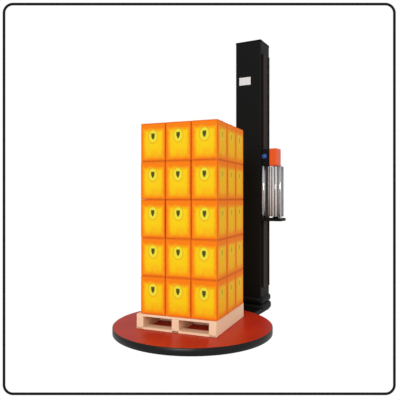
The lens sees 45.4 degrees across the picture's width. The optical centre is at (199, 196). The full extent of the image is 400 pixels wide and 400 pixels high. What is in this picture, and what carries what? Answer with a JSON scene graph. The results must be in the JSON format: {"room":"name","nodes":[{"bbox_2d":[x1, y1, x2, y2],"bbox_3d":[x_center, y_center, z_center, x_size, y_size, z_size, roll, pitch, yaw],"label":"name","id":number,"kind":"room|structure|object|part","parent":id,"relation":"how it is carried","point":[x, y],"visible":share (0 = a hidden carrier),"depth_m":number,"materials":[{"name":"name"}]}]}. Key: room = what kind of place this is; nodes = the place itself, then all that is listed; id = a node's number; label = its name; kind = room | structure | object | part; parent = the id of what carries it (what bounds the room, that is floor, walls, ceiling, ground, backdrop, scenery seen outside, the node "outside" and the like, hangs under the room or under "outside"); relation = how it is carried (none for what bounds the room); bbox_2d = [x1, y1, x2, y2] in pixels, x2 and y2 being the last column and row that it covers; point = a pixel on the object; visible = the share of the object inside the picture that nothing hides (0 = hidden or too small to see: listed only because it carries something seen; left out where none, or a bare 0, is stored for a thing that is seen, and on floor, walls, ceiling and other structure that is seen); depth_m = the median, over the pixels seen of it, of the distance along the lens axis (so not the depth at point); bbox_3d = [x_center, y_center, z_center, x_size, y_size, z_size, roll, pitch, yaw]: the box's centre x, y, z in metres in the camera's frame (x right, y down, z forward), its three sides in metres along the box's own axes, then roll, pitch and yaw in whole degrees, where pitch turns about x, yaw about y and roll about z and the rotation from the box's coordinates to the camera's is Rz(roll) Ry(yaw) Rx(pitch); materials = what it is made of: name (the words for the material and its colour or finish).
{"room":"blank studio backdrop","nodes":[
{"label":"blank studio backdrop","id":0,"kind":"room"},
{"bbox_2d":[0,0,399,244],"bbox_3d":[-0.076,-2.596,14.084,18.000,8.000,0.200,0,0,0],"label":"wall","id":1,"kind":"structure","parent":0,"point":[80,80],"depth_m":13.98,"materials":[{"name":"white paint"}]},
{"bbox_2d":[0,245,399,399],"bbox_3d":[-0.076,1.504,4.984,18.000,0.200,18.000,0,0,0],"label":"floor","id":2,"kind":"structure","parent":0,"point":[333,313],"depth_m":4.91,"materials":[{"name":"white"}]},
{"bbox_2d":[112,39,285,355],"bbox_3d":[0.061,-0.253,5.242,1.650,3.314,2.235,0,0,28],"label":"wrapper","id":3,"kind":"object","parent":2,"relation":"on","point":[263,184],"visible":0.89,"depth_m":5.79,"materials":[{"name":"red paint"}]},
{"bbox_2d":[137,303,243,337],"bbox_3d":[-0.077,1.243,5.030,0.850,0.150,0.870,0,0,22],"label":"wooden pallet","id":4,"kind":"object","parent":3,"relation":"on","point":[180,325],"visible":0.6,"depth_m":4.71,"materials":[{"name":"beige wood"}]},
{"bbox_2d":[141,275,165,315],"bbox_3d":[-0.416,0.976,4.858,0.270,0.379,0.270,0,0,22],"label":"cardboard box","id":5,"kind":"object","parent":4,"relation":"on","point":[153,288],"visible":0.55,"depth_m":4.73,"materials":[{"name":"cardboard"}]},
{"bbox_2d":[141,238,165,276],"bbox_3d":[-0.414,0.597,4.857,0.270,0.379,0.270,0,0,22],"label":"cardboard box","id":6,"kind":"object","parent":5,"relation":"on","point":[153,250],"visible":0.55,"depth_m":4.73,"materials":[{"name":"cardboard"}]},
{"bbox_2d":[141,200,165,237],"bbox_3d":[-0.416,0.217,4.859,0.270,0.379,0.270,0,0,23],"label":"cardboard box","id":7,"kind":"object","parent":6,"relation":"on","point":[153,212],"visible":0.58,"depth_m":4.73,"materials":[{"name":"cardboard"}]},
{"bbox_2d":[141,161,165,199],"bbox_3d":[-0.417,-0.163,4.858,0.270,0.379,0.270,0,0,22],"label":"cardboard box","id":8,"kind":"object","parent":7,"relation":"on","point":[153,173],"visible":0.74,"depth_m":4.73,"materials":[{"name":"orange cardboard"}]},
{"bbox_2d":[141,122,165,161],"bbox_3d":[-0.415,-0.542,4.859,0.270,0.379,0.270,0,0,22],"label":"cardboard box","id":9,"kind":"object","parent":8,"relation":"on","point":[153,135],"visible":0.62,"depth_m":4.73,"materials":[{"name":"orange cardboard"}]},
{"bbox_2d":[166,277,190,317],"bbox_3d":[-0.163,0.976,4.756,0.270,0.379,0.270,0,0,22],"label":"cardboard box","id":10,"kind":"object","parent":4,"relation":"on","point":[178,290],"visible":0.55,"depth_m":4.63,"materials":[{"name":"orange cardboard"}]},
{"bbox_2d":[166,238,191,278],"bbox_3d":[-0.162,0.597,4.755,0.270,0.379,0.270,0,0,22],"label":"cardboard box","id":11,"kind":"object","parent":10,"relation":"on","point":[178,251],"visible":0.55,"depth_m":4.63,"materials":[{"name":"cardboard"}]},
{"bbox_2d":[166,200,191,238],"bbox_3d":[-0.161,0.217,4.756,0.270,0.379,0.270,0,0,22],"label":"cardboard box","id":12,"kind":"object","parent":11,"relation":"on","point":[178,212],"visible":0.6,"depth_m":4.63,"materials":[{"name":"cardboard"}]},
{"bbox_2d":[166,160,191,199],"bbox_3d":[-0.164,-0.163,4.755,0.270,0.379,0.270,0,0,22],"label":"cardboard box","id":13,"kind":"object","parent":12,"relation":"on","point":[178,173],"visible":0.74,"depth_m":4.63,"materials":[{"name":"orange cardboard"}]},
{"bbox_2d":[166,121,190,160],"bbox_3d":[-0.161,-0.542,4.755,0.270,0.379,0.270,0,0,22],"label":"cardboard box","id":14,"kind":"object","parent":13,"relation":"on","point":[178,134],"visible":0.62,"depth_m":4.63,"materials":[{"name":"orange cardboard"}]},
{"bbox_2d":[191,277,226,320],"bbox_3d":[0.090,0.976,4.653,0.270,0.379,0.270,0,0,23],"label":"cardboard box","id":15,"kind":"object","parent":4,"relation":"on","point":[208,297],"visible":0.81,"depth_m":4.53,"materials":[{"name":"orange cardboard"}]},
{"bbox_2d":[191,238,226,280],"bbox_3d":[0.089,0.597,4.651,0.270,0.379,0.270,0,0,23],"label":"cardboard box","id":16,"kind":"object","parent":15,"relation":"on","point":[208,257],"visible":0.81,"depth_m":4.53,"materials":[{"name":"cardboard"}]},
{"bbox_2d":[192,200,226,239],"bbox_3d":[0.092,0.217,4.651,0.270,0.379,0.270,0,0,22],"label":"cardboard box","id":17,"kind":"object","parent":16,"relation":"on","point":[209,217],"visible":0.86,"depth_m":4.53,"materials":[{"name":"cardboard"}]},
{"bbox_2d":[191,159,226,199],"bbox_3d":[0.092,-0.163,4.650,0.270,0.379,0.270,0,0,22],"label":"cardboard box","id":18,"kind":"object","parent":17,"relation":"on","point":[208,177],"visible":1,"depth_m":4.53,"materials":[{"name":"orange cardboard"}]},
{"bbox_2d":[191,119,226,160],"bbox_3d":[0.091,-0.542,4.650,0.270,0.379,0.270,0,0,22],"label":"cardboard box","id":19,"kind":"object","parent":18,"relation":"on","point":[208,137],"visible":0.88,"depth_m":4.53,"materials":[{"name":"orange cardboard"}]},
{"bbox_2d":[226,273,234,313],"bbox_3d":[0.194,0.976,4.907,0.270,0.379,0.270,0,0,22],"label":"cardboard box","id":20,"kind":"object","parent":4,"relation":"on","point":[230,278],"visible":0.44,"depth_m":4.83,"materials":[{"name":"orange cardboard"}]},
{"bbox_2d":[227,236,235,275],"bbox_3d":[0.196,0.597,4.907,0.270,0.379,0.270,0,0,23],"label":"cardboard box","id":21,"kind":"object","parent":20,"relation":"on","point":[231,241],"visible":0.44,"depth_m":4.85,"materials":[{"name":"orange cardboard"}]},
{"bbox_2d":[227,200,234,237],"bbox_3d":[0.195,0.217,4.905,0.270,0.379,0.270,0,0,22],"label":"cardboard box","id":22,"kind":"object","parent":21,"relation":"on","point":[230,203],"visible":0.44,"depth_m":4.82,"materials":[{"name":"orange cardboard"}]},
{"bbox_2d":[227,162,234,199],"bbox_3d":[0.195,-0.163,4.908,0.270,0.379,0.270,0,0,22],"label":"cardboard box","id":23,"kind":"object","parent":22,"relation":"on","point":[230,166],"visible":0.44,"depth_m":4.83,"materials":[{"name":"orange cardboard"}]},
{"bbox_2d":[227,123,234,162],"bbox_3d":[0.195,-0.542,4.905,0.270,0.379,0.270,0,0,23],"label":"cardboard box","id":24,"kind":"object","parent":23,"relation":"on","point":[230,129],"visible":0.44,"depth_m":4.83,"materials":[{"name":"orange cardboard"}]},
{"bbox_2d":[235,269,242,307],"bbox_3d":[0.297,0.976,5.160,0.270,0.379,0.270,0,0,22],"label":"cardboard box","id":25,"kind":"object","parent":4,"relation":"on","point":[239,274],"visible":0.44,"depth_m":5.08,"materials":[{"name":"orange cardboard"}]},
{"bbox_2d":[236,234,242,271],"bbox_3d":[0.297,0.597,5.161,0.270,0.379,0.270,0,0,22],"label":"cardboard box","id":26,"kind":"object","parent":25,"relation":"on","point":[239,238],"visible":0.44,"depth_m":5.11,"materials":[{"name":"orange cardboard"}]},
{"bbox_2d":[234,199,242,235],"bbox_3d":[0.297,0.217,5.161,0.270,0.379,0.271,0,0,23],"label":"cardboard box","id":27,"kind":"object","parent":26,"relation":"on","point":[238,202],"visible":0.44,"depth_m":5.10,"materials":[{"name":"orange cardboard"}]},
{"bbox_2d":[235,163,242,198],"bbox_3d":[0.297,-0.163,5.159,0.270,0.379,0.270,0,0,22],"label":"cardboard box","id":28,"kind":"object","parent":27,"relation":"on","point":[238,167],"visible":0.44,"depth_m":5.08,"materials":[{"name":"orange cardboard"}]},
{"bbox_2d":[235,127,242,164],"bbox_3d":[0.297,-0.542,5.161,0.270,0.379,0.270,0,0,23],"label":"cardboard box","id":29,"kind":"object","parent":28,"relation":"on","point":[238,132],"visible":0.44,"depth_m":5.08,"materials":[{"name":"orange cardboard"}]},
{"bbox_3d":[0.507,1.374,5.798,0.460,0.060,0.685,0,0,28],"label":"chassis plate","id":30,"kind":"part","parent":3,"relation":"part of","materials":[{"name":"black"}]},
{"bbox_3d":[0.795,-0.156,5.852,0.030,0.880,0.200,0,0,28],"label":"carriage plate","id":31,"kind":"part","parent":3,"relation":"part of","materials":[{"name":"black metal"}]}
]}

